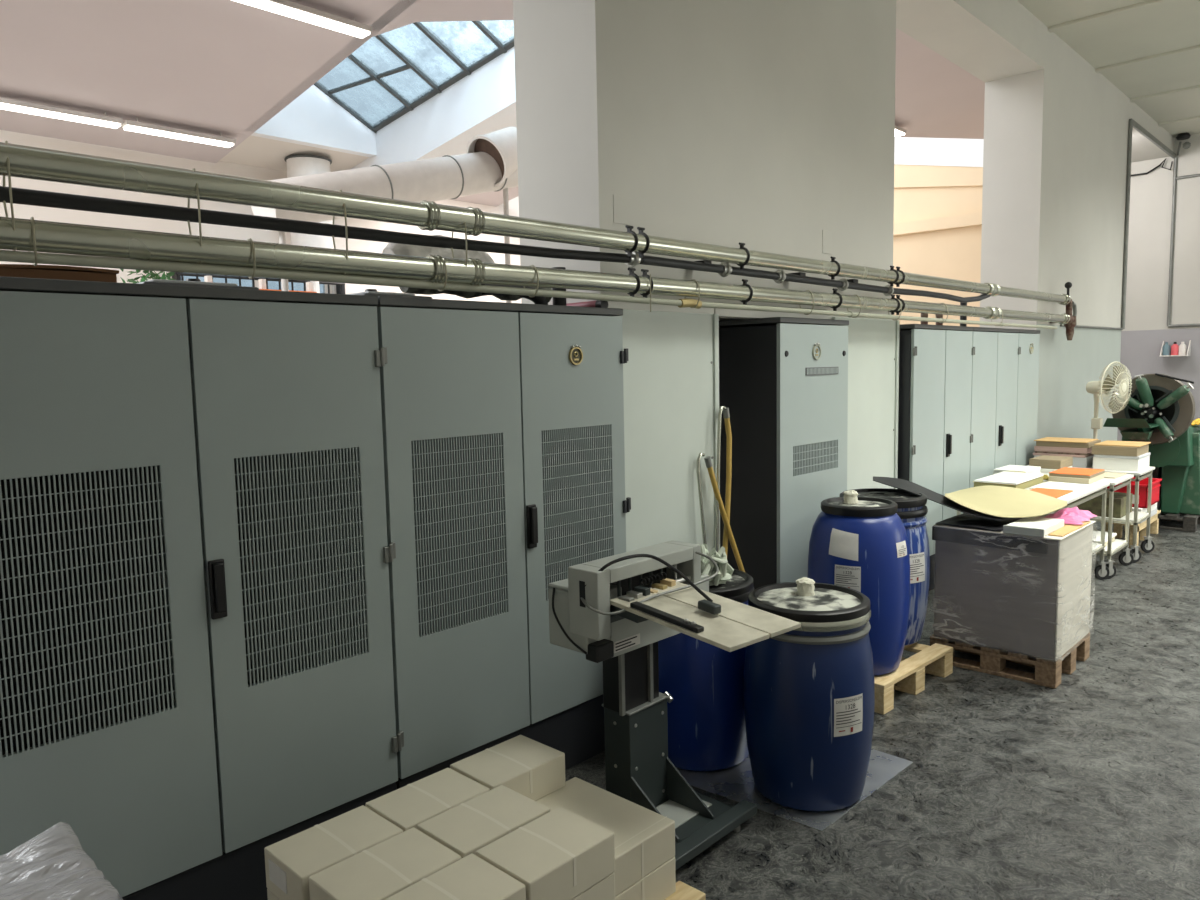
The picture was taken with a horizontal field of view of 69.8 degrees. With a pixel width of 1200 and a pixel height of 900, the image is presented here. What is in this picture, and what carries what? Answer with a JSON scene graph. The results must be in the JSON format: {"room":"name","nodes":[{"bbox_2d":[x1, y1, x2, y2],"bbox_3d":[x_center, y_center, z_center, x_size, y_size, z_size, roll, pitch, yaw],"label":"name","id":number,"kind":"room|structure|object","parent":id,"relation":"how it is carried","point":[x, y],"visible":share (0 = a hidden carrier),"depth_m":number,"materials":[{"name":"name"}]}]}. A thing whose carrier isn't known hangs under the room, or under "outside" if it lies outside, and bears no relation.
{"room":"print shop","nodes":[
{"label":"print shop","id":0,"kind":"room"},
{"bbox_2d":[0,130,521,302],"bbox_3d":[-3.596,-1.474,10.452,0.200,4.400,18.400,4,8,43],"label":"wall","id":1,"kind":"structure","parent":0,"point":[21,211],"depth_m":9.22,"materials":[{"name":"white paint"}]},
{"bbox_2d":[172,272,344,293],"bbox_3d":[-3.859,-1.909,9.889,0.148,0.586,1.980,4,8,43],"label":"bookshelf","id":2,"kind":"object","parent":1,"relation":"attached to","point":[340,287],"visible":0.21,"depth_m":9.75,"materials":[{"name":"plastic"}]},
{"bbox_2d":[219,135,368,171],"bbox_3d":[-3.457,-3.356,9.726,0.840,0.248,1.480,4,8,43],"label":"ceiling strip","id":3,"kind":"object","parent":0,"point":[255,151],"visible":0.5,"depth_m":9.56,"materials":[{"name":"white paint"}]},
{"bbox_2d":[351,47,516,168],"bbox_3d":[-1.346,-3.505,9.217,4.550,1.211,0.750,4,8,43],"label":"wall","id":4,"kind":"structure","parent":0,"point":[483,102],"depth_m":8.88,"materials":[{"name":"paint"}]},
{"bbox_2d":[0,0,984,206],"bbox_3d":[-1.133,-3.642,7.856,6.750,1.146,18.400,4,8,43],"label":"ceiling","id":5,"kind":"structure","parent":0,"point":[212,67],"depth_m":7.37,"materials":[{"name":"paint"}]},
{"bbox_2d":[0,97,122,128],"bbox_3d":[-4.865,-3.042,7.674,0.150,0.132,1.070,4,8,43],"label":"ceiling lamp","id":6,"kind":"object","parent":5,"relation":"hanging from","point":[5,103],"visible":1,"depth_m":7.66,"materials":[{"name":"white"}]},
{"bbox_2d":[121,117,235,147],"bbox_3d":[-4.123,-3.133,8.454,0.150,0.132,1.030,4,8,43],"label":"ceiling lamp","id":7,"kind":"object","parent":5,"relation":"hanging from","point":[135,126],"visible":0.95,"depth_m":8.39,"materials":[{"name":"white"}]},
{"bbox_2d":[233,0,371,37],"bbox_3d":[-2.352,-3.378,6.533,0.150,0.132,1.330,4,8,43],"label":"ceiling lamp","id":8,"kind":"object","parent":5,"relation":"hanging from","point":[287,8],"visible":1,"depth_m":6.62,"materials":[{"name":"white"}]},
{"bbox_2d":[251,84,376,156],"bbox_3d":[-3.115,-3.835,9.345,0.130,1.026,1.440,4,8,43],"label":"skylight well","id":9,"kind":"object","parent":5,"relation":"attached to","point":[313,119],"visible":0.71,"depth_m":9.35,"materials":[{"name":"paint"}]},
{"bbox_2d":[247,0,415,131],"bbox_3d":[-2.405,-3.880,7.591,3.300,1.426,0.110,4,8,43],"label":"skylight well","id":10,"kind":"object","parent":5,"relation":"attached to","point":[376,24],"visible":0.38,"depth_m":7.09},
{"bbox_2d":[314,21,513,132],"bbox_3d":[-1.887,-4.118,8.064,3.424,1.300,1.545,4,8,43],"label":"skylight","id":11,"kind":"object","parent":5,"relation":"attached to","point":[501,47],"visible":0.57,"depth_m":8.79,"materials":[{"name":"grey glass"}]},
{"bbox_2d":[513,0,1173,441],"bbox_3d":[3.798,-1.843,8.060,0.524,5.300,11.635,4,8,43],"label":"wall","id":12,"kind":"structure","parent":0,"point":[768,126],"depth_m":4.96,"materials":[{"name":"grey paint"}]},
{"bbox_2d":[0,186,990,302],"bbox_3d":[0.157,-0.834,3.774,0.170,0.100,8.205,4,8,43],"label":"pipe","id":13,"kind":"object","parent":12,"relation":"attached to","point":[19,195],"visible":0.94,"depth_m":2.85,"materials":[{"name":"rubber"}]},
{"bbox_2d":[0,217,1065,325],"bbox_3d":[0.869,-0.774,4.437,0.100,0.191,10.130,4,8,43],"label":"pipe","id":14,"kind":"object","parent":12,"relation":"attached to","point":[29,235],"visible":0.98,"depth_m":2.80,"materials":[{"name":"silver metal"}]},
{"bbox_2d":[0,250,1056,328],"bbox_3d":[0.809,-0.721,4.375,0.045,0.050,9.950,4,8,43],"label":"conduit","id":15,"kind":"object","parent":14,"relation":"attached to","point":[5,255],"visible":0.98,"depth_m":2.78,"materials":[{"name":"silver metal"}]},
{"bbox_2d":[0,141,1066,302],"bbox_3d":[0.866,-0.899,4.425,0.100,0.297,10.130,4,8,43],"label":"pipe","id":16,"kind":"object","parent":14,"relation":"on","point":[19,161],"visible":0.98,"depth_m":2.75,"materials":[{"name":"silver metal"}]},
{"bbox_2d":[1049,282,1076,339],"bbox_3d":[4.449,-1.330,8.263,0.205,0.552,0.468,4,8,43],"label":"valve","id":17,"kind":"object","parent":16,"relation":"attached to","point":[1070,323],"visible":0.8,"depth_m":8.24,"materials":[{"name":"metal"}]},
{"bbox_2d":[617,309,719,551],"bbox_3d":[0.324,0.281,4.129,0.038,1.872,0.810,4,8,43],"label":"wall panel","id":18,"kind":"object","parent":12,"relation":"attached to","point":[671,372],"visible":0.39,"depth_m":4.10,"materials":[{"name":"paint"}]},
{"bbox_2d":[714,308,825,318],"bbox_3d":[0.934,-0.753,4.796,0.106,0.047,1.131,4,8,43],"label":"trim","id":19,"kind":"structure","parent":12,"relation":"attached to","point":[723,313],"depth_m":4.63,"materials":[{"name":"grey paint"}]},
{"bbox_2d":[832,317,899,489],"bbox_3d":[1.736,0.098,5.613,0.038,1.892,0.872,4,8,43],"label":"wall panel","id":20,"kind":"object","parent":12,"relation":"attached to","point":[873,344],"visible":0.46,"depth_m":5.62,"materials":[{"name":"paint"}]},
{"bbox_2d":[1060,118,1175,329],"bbox_3d":[6.262,-2.656,10.203,0.043,2.457,4.980,4,8,43],"label":"conduit","id":21,"kind":"object","parent":12,"relation":"attached to","point":[1132,123],"visible":1,"depth_m":10.17,"materials":[{"name":"grey metal"}]},
{"bbox_2d":[565,515,1199,899],"bbox_3d":[5.890,1.249,4.239,9.120,0.200,22.000,4,8,43],"label":"floor","id":22,"kind":"structure","parent":0,"point":[1087,787],"depth_m":3.34,"materials":[{"name":"carpet"}]},
{"bbox_2d":[0,822,122,899],"bbox_3d":[-1.107,1.206,0.903,1.054,0.814,1.313,4,8,43],"label":"load","id":23,"kind":"object","parent":22,"relation":"on","point":[53,864],"visible":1,"depth_m":1.55,"materials":[{"name":"grey"}]},
{"bbox_2d":[0,276,403,899],"bbox_3d":[-1.331,0.485,2.668,0.650,1.915,1.235,4,8,43],"label":"tall cabinet","id":24,"kind":"object","parent":22,"relation":"on","point":[197,678],"visible":1,"depth_m":2.42,"materials":[{"name":"grey metal"}]},
{"bbox_2d":[0,264,118,281],"bbox_3d":[-1.769,-0.443,2.148,0.320,0.050,0.945,4,8,43],"label":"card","id":25,"kind":"object","parent":24,"relation":"on","point":[6,270],"visible":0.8,"depth_m":2.28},
{"bbox_2d":[0,465,177,757],"bbox_3d":[-1.336,0.399,2.231,0.006,0.686,0.415,4,8,43],"label":"vent grille","id":26,"kind":"object","parent":24,"relation":"attached to","point":[89,611],"depth_m":2.24,"materials":[{"name":"grey metal"}]},
{"bbox_2d":[136,278,258,289],"bbox_3d":[-1.292,-0.506,2.649,0.360,0.059,0.335,4,8,43],"label":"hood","id":27,"kind":"object","parent":24,"relation":"on","point":[189,282],"visible":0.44,"depth_m":2.54,"materials":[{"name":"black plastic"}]},
{"bbox_2d":[233,447,368,687],"bbox_3d":[-0.916,0.347,2.674,0.006,0.686,0.412,4,8,43],"label":"vent grille","id":28,"kind":"object","parent":24,"relation":"attached to","point":[301,524],"depth_m":2.66,"materials":[{"name":"grey metal"}]},
{"bbox_2d":[373,296,630,788],"bbox_3d":[-0.501,0.384,3.541,0.650,1.915,1.211,4,8,43],"label":"tall cabinet","id":29,"kind":"object","parent":22,"relation":"on","point":[503,423],"visible":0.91,"depth_m":3.22,"materials":[{"name":"grey metal"}]},
{"bbox_2d":[349,289,431,298],"bbox_3d":[-0.830,-0.563,3.134,0.360,0.059,0.280,4,8,43],"label":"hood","id":30,"kind":"object","parent":29,"relation":"on","point":[370,292],"visible":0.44,"depth_m":3.02,"materials":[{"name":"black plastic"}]},
{"bbox_2d":[411,432,508,637],"bbox_3d":[-0.499,0.294,3.111,0.006,0.690,0.409,4,8,43],"label":"vent grille","id":31,"kind":"object","parent":29,"relation":"attached to","point":[460,480],"depth_m":3.10,"materials":[{"name":"grey metal"}]},
{"bbox_2d":[382,235,551,301],"bbox_3d":[-0.542,-0.733,3.491,0.247,0.256,0.727,4,8,43],"label":"duct","id":32,"kind":"object","parent":29,"relation":"on","point":[391,248],"visible":0.25,"depth_m":3.31,"materials":[{"name":"metal"}]},
{"bbox_2d":[541,424,613,600],"bbox_3d":[-0.086,0.247,3.546,0.006,0.684,0.406,4,8,43],"label":"vent grille","id":33,"kind":"object","parent":29,"relation":"attached to","point":[577,460],"depth_m":3.52,"materials":[{"name":"grey metal"}]},
{"bbox_2d":[548,541,800,870],"bbox_3d":[0.320,0.855,2.926,0.863,1.063,0.720,4,8,43],"label":"machine","id":34,"kind":"object","parent":22,"relation":"on","point":[615,610],"visible":0.97,"depth_m":2.97,"materials":[{"name":"metal"}]},
{"bbox_2d":[656,800,711,828],"bbox_3d":[0.240,1.316,3.083,0.140,0.006,0.360,4,8,43],"label":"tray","id":35,"kind":"object","parent":34,"relation":"on","point":[684,813],"depth_m":3.11,"materials":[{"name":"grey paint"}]},
{"bbox_2d":[664,881,705,899],"bbox_3d":[-0.282,1.383,2.375,0.680,0.144,1.000,4,8,43],"label":"pallet","id":36,"kind":"object","parent":22,"relation":"on","point":[683,891],"visible":0.07,"depth_m":2.50,"materials":[{"name":"brown wood"}]},
{"bbox_2d":[615,856,675,899],"bbox_3d":[-0.029,1.234,2.534,0.411,0.109,0.295,4,8,43],"label":"carton","id":37,"kind":"object","parent":36,"relation":"on","point":[659,884],"visible":0.2,"depth_m":2.43,"materials":[{"name":"cardboard"}]},
{"bbox_2d":[536,777,674,895],"bbox_3d":[-0.031,1.124,2.523,0.411,0.112,0.295,4,8,43],"label":"carton","id":38,"kind":"object","parent":37,"relation":"on","point":[644,838],"visible":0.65,"depth_m":2.47,"materials":[{"name":"cardboard"}]},
{"bbox_3d":[-0.132,1.268,2.217,0.203,0.109,0.297,4,8,43],"label":"carton","id":39,"kind":"object","parent":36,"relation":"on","visible":0},
{"bbox_2d":[572,872,614,899],"bbox_3d":[-0.134,1.159,2.206,0.203,0.109,0.297,4,8,43],"label":"carton","id":40,"kind":"object","parent":39,"relation":"on","point":[604,889],"visible":0.14,"depth_m":2.21,"materials":[{"name":"cardboard"}]},
{"bbox_2d":[476,807,614,899],"bbox_3d":[-0.136,1.049,2.195,0.205,0.113,0.297,4,8,43],"label":"carton","id":41,"kind":"object","parent":40,"relation":"on","point":[560,854],"visible":0.96,"depth_m":2.16,"materials":[{"name":"cardboard"}]},
{"bbox_3d":[-0.342,1.293,1.998,0.200,0.109,0.298,4,8,43],"label":"carton","id":42,"kind":"object","parent":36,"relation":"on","visible":0},
{"bbox_3d":[-0.345,1.185,1.987,0.200,0.109,0.298,4,8,43],"label":"carton","id":43,"kind":"object","parent":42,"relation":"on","visible":0},
{"bbox_2d":[385,853,525,899],"bbox_3d":[-0.346,1.074,1.976,0.202,0.113,0.295,4,8,43],"label":"carton","id":44,"kind":"object","parent":43,"relation":"on","point":[470,877],"visible":1,"depth_m":2.01,"materials":[{"name":"cardboard"}]},
{"bbox_3d":[-0.679,1.275,2.252,0.196,0.109,0.289,4,8,43],"label":"carton","id":45,"kind":"object","parent":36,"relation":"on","visible":0},
{"bbox_2d":[267,889,279,899],"bbox_3d":[-0.682,1.167,2.241,0.196,0.109,0.289,4,8,43],"label":"carton","id":46,"kind":"object","parent":45,"relation":"on","point":[271,896],"visible":0.06,"depth_m":2.18,"materials":[{"name":"cardboard"}]},
{"bbox_2d":[264,805,402,899],"bbox_3d":[-0.685,1.057,2.228,0.198,0.113,0.289,4,8,43],"label":"carton","id":47,"kind":"object","parent":46,"relation":"on","point":[290,862],"visible":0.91,"depth_m":2.18,"materials":[{"name":"cardboard"}]},
{"bbox_3d":[-0.512,1.284,2.125,0.206,0.109,0.295,4,8,43],"label":"carton","id":48,"kind":"object","parent":36,"relation":"on","visible":0},
{"bbox_3d":[-0.514,1.176,2.115,0.206,0.109,0.295,4,8,43],"label":"carton","id":49,"kind":"object","parent":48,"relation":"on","visible":0},
{"bbox_2d":[309,827,460,899],"bbox_3d":[-0.519,1.066,2.100,0.207,0.113,0.301,4,8,43],"label":"carton","id":50,"kind":"object","parent":49,"relation":"on","point":[387,868],"visible":0.94,"depth_m":2.08,"materials":[{"name":"cardboard"}]},
{"bbox_3d":[-0.303,1.258,2.346,0.204,0.109,0.292,4,8,43],"label":"carton","id":51,"kind":"object","parent":36,"relation":"on","visible":0},
{"bbox_3d":[-0.306,1.150,2.335,0.204,0.109,0.292,4,8,43],"label":"carton","id":52,"kind":"object","parent":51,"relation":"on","visible":0},
{"bbox_2d":[417,785,549,858],"bbox_3d":[-0.310,1.040,2.324,0.206,0.113,0.296,4,8,43],"label":"carton","id":53,"kind":"object","parent":52,"relation":"on","point":[466,828],"visible":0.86,"depth_m":2.30,"materials":[{"name":"cardboard"}]},
{"bbox_3d":[-0.477,1.250,2.464,0.196,0.109,0.283,4,8,43],"label":"carton","id":54,"kind":"object","parent":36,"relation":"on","visible":0},
{"bbox_3d":[-0.480,1.142,2.454,0.196,0.109,0.283,4,8,43],"label":"carton","id":55,"kind":"object","parent":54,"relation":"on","visible":0},
{"bbox_2d":[365,768,489,831],"bbox_3d":[-0.485,1.032,2.443,0.201,0.113,0.287,4,8,43],"label":"carton","id":56,"kind":"object","parent":55,"relation":"on","point":[406,807],"visible":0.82,"depth_m":2.42,"materials":[{"name":"cardboard"}]},
{"bbox_3d":[-0.288,1.224,2.695,0.173,0.109,0.287,4,8,43],"label":"carton","id":57,"kind":"object","parent":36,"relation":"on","visible":0},
{"bbox_3d":[-0.290,1.116,2.684,0.173,0.109,0.287,4,8,43],"label":"carton","id":58,"kind":"object","parent":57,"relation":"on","visible":0},
{"bbox_2d":[450,735,565,800],"bbox_3d":[-0.283,1.006,2.663,0.211,0.113,0.290,4,8,43],"label":"carton","id":59,"kind":"object","parent":58,"relation":"on","point":[533,769],"visible":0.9,"depth_m":2.63,"materials":[{"name":"cardboard"}]},
{"bbox_2d":[697,453,744,571],"bbox_3d":[0.662,0.618,4.388,0.419,1.239,0.055,-5,7,-34],"label":"hose lance","id":60,"kind":"object","parent":22,"relation":"on","point":[708,462],"visible":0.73,"depth_m":4.29,"materials":[{"name":"metal"}]},
{"bbox_2d":[715,406,731,554],"bbox_3d":[0.629,0.508,4.370,0.090,1.462,0.180,0,6,8],"label":"hose lance","id":61,"kind":"object","parent":22,"relation":"on","point":[726,414],"visible":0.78,"depth_m":4.37,"materials":[{"name":"metal"}]},
{"bbox_2d":[719,317,848,589],"bbox_3d":[1.026,0.197,5.142,0.615,1.915,0.766,4,8,43],"label":"tall cabinet","id":62,"kind":"object","parent":22,"relation":"on","point":[783,381],"visible":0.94,"depth_m":4.80,"materials":[{"name":"grey metal"}]},
{"bbox_2d":[793,439,837,476],"bbox_3d":[1.238,0.042,4.935,0.006,0.169,0.509,4,8,43],"label":"vent grille","id":63,"kind":"object","parent":62,"relation":"attached to","point":[811,457],"depth_m":4.93,"materials":[{"name":"grey metal"}]},
{"bbox_2d":[677,749,912,831],"bbox_3d":[0.691,1.309,3.651,0.978,0.003,0.800,4,8,43],"label":"sheet","id":64,"kind":"object","parent":22,"relation":"on","point":[736,783],"visible":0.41,"depth_m":3.42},
{"bbox_2d":[658,569,753,771],"bbox_3d":[0.427,0.922,3.690,0.496,0.770,0.496,4,8,43],"label":"drum","id":65,"kind":"object","parent":64,"relation":"on","point":[705,681],"visible":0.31,"depth_m":3.48,"materials":[{"name":"plastic"}]},
{"bbox_2d":[700,544,733,585],"bbox_3d":[0.453,0.483,3.579,0.179,0.168,0.241,4,8,43],"label":"rag","id":66,"kind":"object","parent":65,"relation":"on","point":[725,572],"visible":0.62,"depth_m":3.54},
{"bbox_2d":[744,577,874,811],"bbox_3d":[0.811,0.921,3.353,0.495,0.821,0.495,0,6,13],"label":"drum","id":67,"kind":"object","parent":64,"relation":"on","point":[809,691],"visible":0.98,"depth_m":3.16,"materials":[{"name":"plastic"}]},
{"bbox_2d":[836,696,861,727],"bbox_3d":[0.908,0.954,3.128,0.115,0.102,0.008,-4,6,-23],"label":"print","id":68,"kind":"object","parent":67,"relation":"attached to","point":[848,708],"depth_m":3.12},
{"bbox_2d":[874,642,952,714],"bbox_3d":[1.371,1.134,4.583,0.760,0.144,0.700,-7,8,-44],"label":"pallet","id":69,"kind":"object","parent":22,"relation":"on","point":[936,659],"visible":0.3,"depth_m":4.34,"materials":[{"name":"brown wood"}]},
{"bbox_2d":[807,490,909,675],"bbox_3d":[1.296,0.644,4.320,0.496,0.884,0.497,4,8,43],"label":"drum","id":70,"kind":"object","parent":69,"relation":"on","point":[860,544],"visible":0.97,"depth_m":4.12,"materials":[{"name":"plastic"}]},
{"bbox_2d":[836,566,857,586],"bbox_3d":[1.179,0.603,4.100,0.110,0.090,0.010,2,6,28],"label":"print","id":71,"kind":"object","parent":70,"relation":"attached to","point":[846,576],"depth_m":4.10},
{"bbox_2d":[840,488,929,645],"bbox_3d":[1.559,0.639,4.755,0.495,0.800,0.495,0,6,13],"label":"drum","id":72,"kind":"object","parent":69,"relation":"on","point":[912,510],"visible":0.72,"depth_m":4.56,"materials":[{"name":"plastic"}]},
{"bbox_2d":[897,324,972,590],"bbox_3d":[2.282,0.043,6.466,0.650,1.915,1.072,4,8,43],"label":"tall cabinet","id":73,"kind":"object","parent":22,"relation":"on","point":[935,361],"visible":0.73,"depth_m":6.15,"materials":[{"name":"grey metal"}]},
{"bbox_2d":[969,327,1018,487],"bbox_3d":[3.003,-0.045,7.224,0.650,1.915,1.067,4,8,43],"label":"tall cabinet","id":74,"kind":"object","parent":22,"relation":"on","point":[994,354],"visible":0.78,"depth_m":6.95,"materials":[{"name":"grey metal"}]},
{"bbox_2d":[930,632,1089,688],"bbox_3d":[2.284,1.095,4.793,0.645,0.144,0.625,4,8,43],"label":"pallet","id":75,"kind":"object","parent":22,"relation":"on","point":[1048,672],"visible":0.56,"depth_m":4.55,"materials":[{"name":"brown wood"}]},
{"bbox_2d":[932,516,1095,660],"bbox_3d":[2.277,0.711,4.731,0.661,0.629,0.646,4,8,43],"label":"stack","id":76,"kind":"object","parent":75,"relation":"on","point":[1028,595],"visible":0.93,"depth_m":4.50,"materials":[{"name":"white"}]},
{"bbox_2d":[873,476,1001,520],"bbox_3d":[1.883,0.248,4.801,0.686,0.198,0.424,1,6,22],"label":"sheet","id":77,"kind":"object","parent":76,"relation":"on","point":[902,484],"visible":0.8,"depth_m":4.76,"materials":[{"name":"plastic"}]},
{"bbox_2d":[945,485,1066,517],"bbox_3d":[2.295,0.275,4.922,0.668,0.121,0.905,2,6,29],"label":"sheet","id":78,"kind":"object","parent":77,"relation":"on","point":[998,501],"visible":1,"depth_m":4.82,"materials":[{"name":"paper"}]},
{"bbox_2d":[935,513,1021,530],"bbox_3d":[2.094,0.384,4.716,0.341,0.024,0.420,4,8,43],"label":"plastic sheet","id":79,"kind":"object","parent":76,"relation":"on","point":[962,520],"visible":0.73,"depth_m":4.64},
{"bbox_2d":[1003,517,1063,536],"bbox_3d":[2.269,0.397,4.491,0.195,0.042,0.365,4,8,43],"label":"folder","id":80,"kind":"object","parent":76,"relation":"on","point":[1027,526],"visible":0.94,"depth_m":4.41,"materials":[{"name":"white paper"}]},
{"bbox_2d":[1048,521,1090,536],"bbox_3d":[2.448,0.405,4.561,0.170,0.006,0.560,4,8,43],"label":"board","id":81,"kind":"object","parent":76,"relation":"on","point":[1068,528],"visible":0.65,"depth_m":4.46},
{"bbox_2d":[1043,506,1096,524],"bbox_3d":[2.584,0.349,4.739,0.218,0.053,0.370,4,8,43],"label":"bag","id":82,"kind":"object","parent":81,"relation":"on","point":[1073,515],"visible":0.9,"depth_m":4.70,"materials":[{"name":"pink plastic"}]},
{"bbox_2d":[1015,329,1039,465],"bbox_3d":[3.552,-0.113,7.809,0.639,1.915,0.583,4,8,43],"label":"tall cabinet","id":83,"kind":"object","parent":22,"relation":"on","point":[1029,340],"visible":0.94,"depth_m":7.56,"materials":[{"name":"grey metal"}]},
{"bbox_2d":[956,480,1109,579],"bbox_3d":[3.144,0.640,6.252,0.742,0.733,1.211,4,8,43],"label":"trolley","id":84,"kind":"object","parent":22,"relation":"on","point":[1101,572],"visible":0.21,"depth_m":6.38,"materials":[{"name":"metal"}]},
{"bbox_2d":[973,472,1043,488],"bbox_3d":[3.021,0.230,6.355,0.305,0.064,0.629,4,8,43],"label":"pile","id":85,"kind":"object","parent":84,"relation":"on","point":[1008,479],"visible":0.94,"depth_m":6.24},
{"bbox_2d":[1029,481,1093,491],"bbox_3d":[3.332,0.266,6.210,0.320,0.008,0.460,4,8,43],"label":"loose paper","id":86,"kind":"object","parent":84,"relation":"on","point":[1076,487],"visible":0.93,"depth_m":6.21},
{"bbox_2d":[1040,472,1133,577],"bbox_3d":[3.778,0.566,6.886,0.760,0.733,0.645,4,8,43],"label":"trolley","id":87,"kind":"object","parent":22,"relation":"on","point":[1126,558],"visible":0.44,"depth_m":6.62,"materials":[{"name":"metal"}]},
{"bbox_2d":[1029,455,1072,472],"bbox_3d":[3.753,0.117,7.158,0.242,0.104,0.351,4,8,43],"label":"pile","id":88,"kind":"object","parent":87,"relation":"on","point":[1047,463],"visible":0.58,"depth_m":7.05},
{"bbox_2d":[1048,467,1104,483],"bbox_3d":[3.648,0.194,6.581,0.283,0.068,0.420,4,8,43],"label":"pile","id":89,"kind":"object","parent":87,"relation":"on","point":[1066,474],"visible":0.99,"depth_m":6.48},
{"bbox_2d":[1099,539,1126,552],"bbox_3d":[3.778,0.734,6.908,0.680,0.015,0.540,4,8,43],"label":"shelf","id":90,"kind":"object","parent":87,"relation":"attached to","point":[1118,544],"depth_m":6.69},
{"bbox_2d":[1027,465,1154,562],"bbox_3d":[4.197,0.506,7.398,0.905,0.735,0.583,4,8,43],"label":"trolley","id":91,"kind":"object","parent":22,"relation":"on","point":[1136,517],"visible":0.45,"depth_m":7.07,"materials":[{"name":"metal"}]},
{"bbox_2d":[1033,437,1100,467],"bbox_3d":[4.092,0.016,7.543,0.436,0.218,0.394,4,8,43],"label":"pile","id":92,"kind":"object","parent":91,"relation":"on","point":[1080,449],"visible":0.82,"depth_m":7.38,"materials":[{"name":"paper"}]},
{"bbox_2d":[1048,511,1148,521],"bbox_3d":[4.194,0.536,7.403,0.825,0.015,0.480,4,8,43],"label":"shelf","id":93,"kind":"object","parent":91,"relation":"attached to","point":[1142,516],"depth_m":7.12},
{"bbox_2d":[1065,491,1132,517],"bbox_3d":[4.245,0.453,7.324,0.420,0.160,0.390,4,8,43],"label":"box","id":94,"kind":"object","parent":91,"relation":"on","point":[1094,505],"visible":0.48,"depth_m":7.15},
{"bbox_2d":[1092,440,1150,470],"bbox_3d":[4.380,0.045,7.227,0.345,0.208,0.420,4,8,43],"label":"pile","id":95,"kind":"object","parent":91,"relation":"on","point":[1108,455],"visible":1,"depth_m":7.09,"materials":[{"name":"paper"}]},
{"bbox_2d":[1086,361,1131,530],"bbox_3d":[4.639,-0.003,7.955,0.390,1.623,0.458,4,8,43],"label":"pedestal fan","id":96,"kind":"object","parent":22,"relation":"on","point":[1104,386],"visible":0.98,"depth_m":7.84,"materials":[{"name":"beige plastic"}]},
{"bbox_2d":[1105,510,1160,547],"bbox_3d":[4.866,0.705,7.878,0.290,0.220,0.900,4,8,43],"label":"wooden bench","id":97,"kind":"object","parent":22,"relation":"on","point":[1154,522],"visible":0.33,"depth_m":7.81,"materials":[{"name":"brown wood"}]},
{"bbox_2d":[1132,502,1156,522],"bbox_3d":[4.789,0.538,7.797,0.336,0.130,0.659,4,8,43],"label":"pile","id":98,"kind":"object","parent":97,"relation":"on","point":[1154,506],"visible":0.23,"depth_m":7.76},
{"bbox_2d":[1107,477,1161,507],"bbox_3d":[4.784,0.373,7.751,0.380,0.205,0.530,4,8,43],"label":"crate","id":99,"kind":"object","parent":98,"relation":"on","point":[1143,484],"visible":0.43,"depth_m":7.57,"materials":[{"name":"plastic"}]},
{"bbox_2d":[1113,513,1199,531],"bbox_3d":[5.740,0.643,8.749,0.700,0.140,1.090,4,8,43],"label":"pallet","id":100,"kind":"object","parent":22,"relation":"on","point":[1190,521],"visible":0.23,"depth_m":8.22,"materials":[{"name":"brown wood"}]},
{"bbox_2d":[1103,373,1199,514],"bbox_3d":[5.479,-0.070,8.353,0.769,1.363,1.598,4,8,43],"label":"machine","id":101,"kind":"object","parent":100,"relation":"on","point":[1160,410],"visible":0.8,"depth_m":8.12,"materials":[{"name":"green metal"}]},
{"bbox_2d":[1103,418,1159,427],"bbox_3d":[4.985,-0.265,8.039,0.400,0.085,0.500,4,8,43],"label":"tray","id":102,"kind":"object","parent":101,"relation":"on","point":[1110,422],"depth_m":7.90,"materials":[{"name":"green"}]},
{"bbox_2d":[893,133,1199,440],"bbox_3d":[7.767,-2.749,12.407,18.000,6.100,0.254,4,8,43],"label":"wall","id":103,"kind":"structure","parent":0,"point":[1150,208],"depth_m":12.26,"materials":[{"name":"grey paint"}]},
{"bbox_2d":[893,212,981,235],"bbox_3d":[4.954,-3.755,14.712,6.150,0.190,0.120,4,8,43],"label":"trim","id":104,"kind":"structure","parent":103,"relation":"attached to","point":[972,219],"depth_m":14.09,"materials":[{"name":"beige paint"}]},
{"bbox_2d":[894,164,982,187],"bbox_3d":[4.954,-4.772,14.635,6.150,1.410,0.060,4,8,43],"label":"trim","id":105,"kind":"structure","parent":103,"relation":"attached to","point":[905,176],"depth_m":14.10,"materials":[{"name":"beige paint"}]},
{"bbox_2d":[894,137,983,166],"bbox_3d":[4.941,-5.101,14.596,6.150,1.728,0.080,4,8,43],"label":"band","id":106,"kind":"object","parent":103,"relation":"attached to","point":[960,152],"depth_m":14.01,"materials":[{"name":"paint"}]},
{"bbox_2d":[1167,157,1199,326],"bbox_3d":[9.631,-2.763,10.434,4.590,2.324,0.040,4,8,43],"label":"conduit","id":107,"kind":"object","parent":103,"relation":"attached to","point":[1175,178],"visible":1,"depth_m":11.97,"materials":[{"name":"grey metal"}]},
{"bbox_2d":[1017,0,1199,137],"bbox_3d":[4.091,-3.454,2.909,6.800,0.230,18.400,4,8,43],"label":"ceiling","id":108,"kind":"structure","parent":0,"point":[1174,25],"depth_m":8.33,"materials":[{"name":"paint"}]},
{"bbox_3d":[-0.650,0.782,10.405,8.880,0.200,22.000,4,8,43],"label":"floor","id":109,"kind":"structure","parent":0,"visible":0},
{"bbox_2d":[284,154,333,292],"bbox_3d":[-3.282,-1.277,9.996,0.518,4.084,0.518,4,8,43],"label":"duct","id":110,"kind":"object","parent":109,"relation":"on","point":[299,164],"visible":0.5,"depth_m":9.66,"materials":[{"name":"metal"}]},
{"bbox_2d":[251,127,517,302],"bbox_3d":[-1.441,-0.933,7.322,0.546,3.843,2.839,4,8,43],"label":"air duct","id":111,"kind":"object","parent":109,"relation":"on","point":[489,163],"visible":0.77,"depth_m":7.19,"materials":[{"name":"grey metal"}]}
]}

